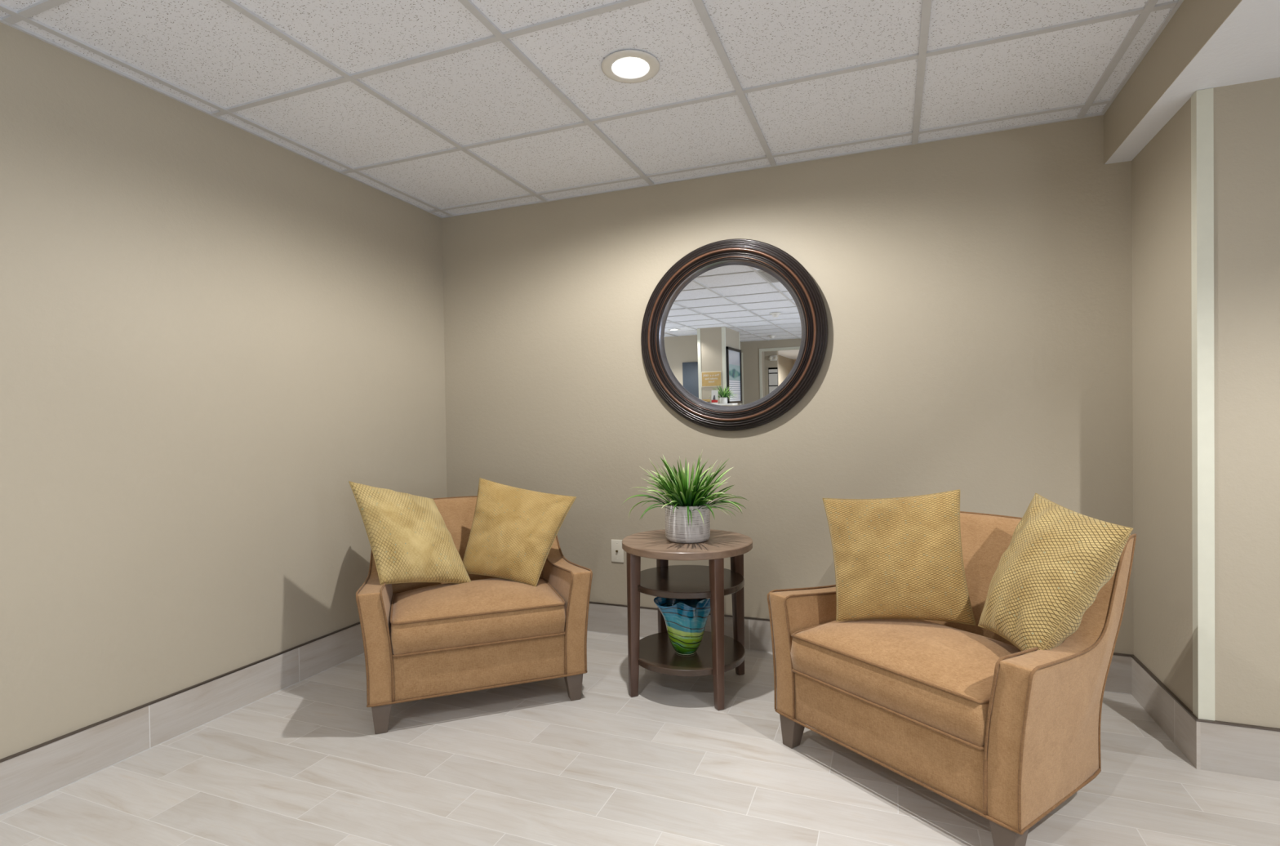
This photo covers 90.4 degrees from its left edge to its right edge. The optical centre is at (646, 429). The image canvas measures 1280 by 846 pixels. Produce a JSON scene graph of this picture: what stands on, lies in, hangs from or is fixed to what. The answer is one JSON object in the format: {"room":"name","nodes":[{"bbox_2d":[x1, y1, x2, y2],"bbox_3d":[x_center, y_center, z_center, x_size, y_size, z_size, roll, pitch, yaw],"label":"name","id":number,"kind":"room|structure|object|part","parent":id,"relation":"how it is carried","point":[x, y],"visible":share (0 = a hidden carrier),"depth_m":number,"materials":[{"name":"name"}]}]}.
{"room":"waiting area","nodes":[
{"label":"waiting area","id":0,"kind":"room"},
{"bbox_2d":[0,22,447,759],"bbox_3d":[-1.831,-0.147,2.174,0.150,2.698,3.500,-1,1,21],"label":"wall","id":1,"kind":"structure","parent":0,"point":[211,329],"depth_m":2.30,"materials":[{"name":"beige paint"}]},
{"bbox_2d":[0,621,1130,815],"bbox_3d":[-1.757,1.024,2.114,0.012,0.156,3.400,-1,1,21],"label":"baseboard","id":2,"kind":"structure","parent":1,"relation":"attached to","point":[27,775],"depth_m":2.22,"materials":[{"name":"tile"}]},
{"bbox_2d":[0,0,1177,216],"bbox_3d":[-4.048,-1.164,-1.869,7.829,0.096,12.600,-1,1,21],"label":"ceiling","id":3,"kind":"structure","parent":0,"point":[208,49],"depth_m":2.18,"materials":[{"name":"tile"}]},
{"bbox_2d":[0,0,1183,218],"bbox_3d":[-3.485,-1.146,-0.515,7.709,0.024,9.470,-1,1,21],"label":"grid","id":4,"kind":"object","parent":3,"relation":"attached to","point":[25,14],"depth_m":2.26,"materials":[{"name":"white metal"}]},
{"bbox_2d":[601,49,659,83],"bbox_3d":[-0.055,-1.220,2.139,0.196,0.010,0.196,-1,1,21],"label":"recessed light","id":5,"kind":"object","parent":3,"relation":"in","point":[627,66],"visible":1,"depth_m":2.14,"materials":[{"name":"white plastic"}]},
{"bbox_2d":[0,631,1279,845],"bbox_3d":[-2.691,1.243,-3.095,11.400,0.120,14.200,-1,1,21],"label":"floor","id":6,"kind":"structure","parent":0,"point":[304,762],"depth_m":1.95,"materials":[{"name":"beige tile"}]},
{"bbox_2d":[355,495,592,733],"bbox_3d":[-0.747,0.699,2.730,0.865,0.762,0.754,-1,1,-21],"label":"armchair","id":7,"kind":"object","parent":6,"relation":"on","point":[421,640],"visible":0.82,"depth_m":2.42,"materials":[{"name":"brown leather"}]},
{"bbox_3d":[-1.093,0.662,2.599,0.116,0.632,0.720,-1,1,-21],"label":"armrest","id":8,"kind":"part","parent":7,"relation":"part of","materials":[{"name":"brown leather"}]},
{"bbox_3d":[-0.961,1.032,2.309,0.070,0.112,0.070,-1,1,-21],"label":"leg","id":9,"kind":"part","parent":7,"relation":"part of","materials":[{"name":"brown wood"}]},
{"bbox_2d":[348,480,471,584],"bbox_3d":[-0.969,0.426,2.619,0.291,0.448,0.386,0,1,44],"label":"throw pillow","id":10,"kind":"object","parent":7,"relation":"on","point":[410,540],"visible":1,"depth_m":2.56,"materials":[{"name":"yellow fabric"}]},
{"bbox_3d":[-0.826,0.645,2.937,0.690,0.650,0.291,-1,1,-21],"label":"backrest","id":11,"kind":"part","parent":7,"relation":"part of","materials":[{"name":"brown leather"}]},
{"bbox_2d":[390,577,565,654],"bbox_3d":[-0.695,0.717,2.592,0.648,0.178,0.457,-1,1,-21],"label":"seat cushion","id":12,"kind":"object","parent":7,"relation":"on","point":[447,618],"depth_m":2.42,"materials":[{"name":"brown leather"}]},
{"bbox_3d":[-0.698,0.890,2.610,0.660,0.164,0.452,-1,1,-21],"label":"seat","id":13,"kind":"part","parent":7,"relation":"part of","materials":[{"name":"brown leather"}]},
{"bbox_2d":[462,477,576,586],"bbox_3d":[-0.559,0.429,2.737,0.491,0.439,0.239,-1,1,-1],"label":"throw pillow","id":14,"kind":"object","parent":7,"relation":"on","point":[513,531],"visible":0.99,"depth_m":2.70,"materials":[{"name":"yellow fabric"}]},
{"bbox_3d":[-0.401,0.649,2.859,0.116,0.632,0.720,-1,1,-21],"label":"armrest","id":15,"kind":"part","parent":7,"relation":"part of","materials":[{"name":"brown leather"}]},
{"bbox_3d":[-0.298,1.019,2.559,0.070,0.112,0.070,-1,1,-21],"label":"leg","id":16,"kind":"part","parent":7,"relation":"part of","materials":[{"name":"brown wood"}]},
{"bbox_2d":[622,528,752,710],"bbox_3d":[0.171,0.762,2.668,0.544,0.610,0.544,-1,1,21],"label":"side table","id":17,"kind":"object","parent":6,"relation":"on","point":[717,653],"visible":0.88,"depth_m":2.55,"materials":[{"name":"brown wood"}]},
{"bbox_3d":[-0.051,0.782,2.569,0.049,0.580,0.043,-1,1,-24],"label":"leg","id":18,"kind":"part","parent":17,"relation":"part of","materials":[{"name":"brown wood"}]},
{"bbox_3d":[0.072,0.776,2.890,0.043,0.580,0.049,-1,1,-24],"label":"leg","id":19,"kind":"part","parent":17,"relation":"part of","materials":[{"name":"brown wood"}]},
{"bbox_2d":[653,596,710,654],"bbox_3d":[0.172,0.799,2.633,0.251,0.233,0.254,-1,1,21],"label":"vase","id":20,"kind":"object","parent":17,"relation":"on","point":[686,620],"visible":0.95,"depth_m":2.57,"materials":[{"name":"multicoloured glass"}]},
{"bbox_2d":[621,448,746,542],"bbox_3d":[0.159,0.268,2.645,0.470,0.379,0.516,-1,1,-17],"label":"potted grass","id":21,"kind":"object","parent":17,"relation":"on","point":[687,516],"depth_m":2.58,"materials":[{"name":"plant"}]},
{"bbox_2d":[665,502,710,542],"bbox_3d":[0.169,0.381,2.648,0.186,0.152,0.186,-1,1,21],"label":"pot","id":22,"kind":"object","parent":21,"relation":"attached to","point":[677,530],"depth_m":2.57,"materials":[{"name":"ceramic"}]},
{"bbox_2d":[637,564,744,599],"bbox_3d":[0.169,0.630,2.666,0.472,0.026,0.472,-1,1,21],"label":"shelf","id":23,"kind":"object","parent":17,"relation":"attached to","point":[672,581],"depth_m":2.58,"materials":[{"name":"brown wood"}]},
{"bbox_2d":[638,631,745,676],"bbox_3d":[0.173,0.928,2.670,0.472,0.026,0.472,-1,1,21],"label":"shelf","id":24,"kind":"object","parent":17,"relation":"attached to","point":[657,654],"depth_m":2.57,"materials":[{"name":"brown wood"}]},
{"bbox_3d":[0.270,0.779,2.445,0.043,0.580,0.049,-1,1,-24],"label":"leg","id":25,"kind":"part","parent":17,"relation":"part of","materials":[{"name":"brown wood"}]},
{"bbox_3d":[0.394,0.773,2.767,0.049,0.580,0.043,-1,1,-24],"label":"leg","id":26,"kind":"part","parent":17,"relation":"part of","materials":[{"name":"brown wood"}]},
{"bbox_2d":[767,511,1136,845],"bbox_3d":[0.961,0.683,2.049,0.754,0.762,0.865,-1,1,-34],"label":"armchair","id":27,"kind":"object","parent":6,"relation":"on","point":[959,711],"visible":0.73,"depth_m":1.76,"materials":[{"name":"brown leather"}]},
{"bbox_3d":[0.500,1.013,2.164,0.070,0.112,0.070,-1,1,-34],"label":"leg","id":28,"kind":"part","parent":27,"relation":"part of","materials":[{"name":"brown wood"}]},
{"bbox_3d":[0.750,0.639,2.353,0.720,0.632,0.116,-1,1,-34],"label":"armrest","id":29,"kind":"part","parent":27,"relation":"part of","materials":[{"name":"brown leather"}]},
{"bbox_3d":[0.855,0.876,1.977,0.452,0.164,0.660,-1,1,-34],"label":"seat","id":30,"kind":"part","parent":27,"relation":"part of","materials":[{"name":"brown leather"}]},
{"bbox_2d":[822,488,975,625],"bbox_3d":[0.811,0.414,2.079,0.468,0.443,0.147,-1,1,21],"label":"throw pillow","id":31,"kind":"object","parent":27,"relation":"on","point":[899,557],"visible":1,"depth_m":2.04,"materials":[{"name":"yellow fabric"}]},
{"bbox_2d":[790,617,1022,746],"bbox_3d":[0.838,0.704,1.966,0.457,0.178,0.648,-1,1,-34],"label":"seat cushion","id":32,"kind":"object","parent":27,"relation":"on","point":[934,677],"depth_m":1.82,"materials":[{"name":"brown leather"}]},
{"bbox_3d":[1.143,0.627,2.174,0.291,0.650,0.690,-1,1,-34],"label":"backrest","id":33,"kind":"part","parent":27,"relation":"part of","materials":[{"name":"brown leather"}]},
{"bbox_3d":[0.900,1.015,1.580,0.070,0.112,0.070,-1,1,-34],"label":"leg","id":34,"kind":"part","parent":27,"relation":"part of","materials":[{"name":"brown wood"}]},
{"bbox_2d":[977,493,1133,653],"bbox_3d":[1.142,0.407,1.845,0.307,0.408,0.339,-1,1,-3],"label":"throw pillow","id":35,"kind":"object","parent":27,"relation":"on","point":[1057,559],"visible":0.94,"depth_m":1.73,"materials":[{"name":"yellow fabric"}]},
{"bbox_3d":[1.168,0.641,1.743,0.720,0.632,0.116,-1,1,-34],"label":"armrest","id":36,"kind":"part","parent":27,"relation":"part of","materials":[{"name":"brown leather"}]},
{"bbox_2d":[441,115,1133,654],"bbox_3d":[0.398,-0.192,3.165,3.700,2.698,0.150,-1,1,21],"label":"wall","id":37,"kind":"structure","parent":0,"point":[975,291],"depth_m":2.90,"materials":[{"name":"beige paint"}]},
{"bbox_2d":[611,538,623,562],"bbox_3d":[-0.155,0.628,3.304,0.070,0.117,0.015,-1,1,21],"label":"wall plate","id":38,"kind":"object","parent":37,"relation":"attached to","point":[617,552],"visible":0.91,"depth_m":3.31,"materials":[{"name":"beige plastic"}]},
{"bbox_2d":[640,238,828,431],"bbox_3d":[0.393,-0.452,3.040,0.914,0.914,0.075,-1,1,21],"label":"round mirror","id":39,"kind":"object","parent":37,"relation":"attached to","point":[735,333],"visible":1,"depth_m":3.04,"materials":[{"name":"brown metal"}]},
{"bbox_3d":[0.399,-0.452,3.056,0.680,0.680,0.001,-1,2,21],"label":"glass","id":40,"kind":"part","parent":39,"relation":"part of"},
{"bbox_2d":[586,600,1131,693],"bbox_3d":[0.385,0.980,3.105,3.280,0.156,0.012,-1,1,21],"label":"baseboard","id":41,"kind":"structure","parent":37,"relation":"attached to","point":[604,617],"depth_m":3.09,"materials":[{"name":"tile"}]},
{"bbox_3d":[0.384,0.905,3.104,3.277,0.006,0.012,-1,1,21],"label":"metal trim","id":42,"kind":"part","parent":41,"relation":"part of","materials":[{"name":"black metal"}]},
{"bbox_2d":[1103,0,1241,164],"bbox_3d":[-0.389,-1.197,-3.274,0.050,0.498,12.600,-1,1,21],"label":"wall","id":43,"kind":"structure","parent":0,"point":[1194,22],"depth_m":1.97,"materials":[{"name":"beige paint"}]},
{"bbox_2d":[1105,0,1279,164],"bbox_3d":[-0.213,-0.979,-3.338,0.417,0.061,12.600,-1,1,21],"label":"ceiling","id":44,"kind":"structure","parent":0,"point":[1245,47],"depth_m":1.81,"materials":[{"name":"white paint"}]},
{"bbox_2d":[1131,77,1279,728],"bbox_3d":[3.332,0.033,1.735,3.200,2.202,0.723,-1,1,21],"label":"wall","id":45,"kind":"structure","parent":0,"point":[1246,115],"depth_m":1.95,"materials":[{"name":"beige paint"}]},
{"bbox_2d":[1130,653,1200,768],"bbox_3d":[1.817,0.971,2.248,0.012,0.156,0.584,-1,1,21],"label":"baseboard","id":46,"kind":"structure","parent":45,"relation":"attached to","point":[1177,721],"depth_m":2.18,"materials":[{"name":"tile"}]},
{"bbox_3d":[1.816,0.896,2.247,0.012,0.006,0.584,-1,1,21],"label":"metal trim","id":47,"kind":"part","parent":46,"relation":"part of","materials":[{"name":"black metal"}]},
{"bbox_2d":[1191,88,1214,719],"bbox_3d":[1.730,-0.072,1.979,0.042,1.944,0.038,-1,1,21],"label":"trim","id":48,"kind":"structure","parent":45,"relation":"attached to","point":[1202,100],"depth_m":1.96,"materials":[{"name":"beige plastic"}]},
{"bbox_2d":[1200,718,1279,781],"bbox_3d":[3.213,0.963,1.405,3.200,0.156,0.012,-1,1,21],"label":"baseboard","id":49,"kind":"structure","parent":45,"relation":"attached to","point":[1251,750],"depth_m":1.94,"materials":[{"name":"tile"}]},
{"bbox_3d":[3.212,0.888,1.403,3.200,0.006,0.012,-1,1,21],"label":"metal trim","id":50,"kind":"part","parent":49,"relation":"part of","materials":[{"name":"metal"}]}
]}

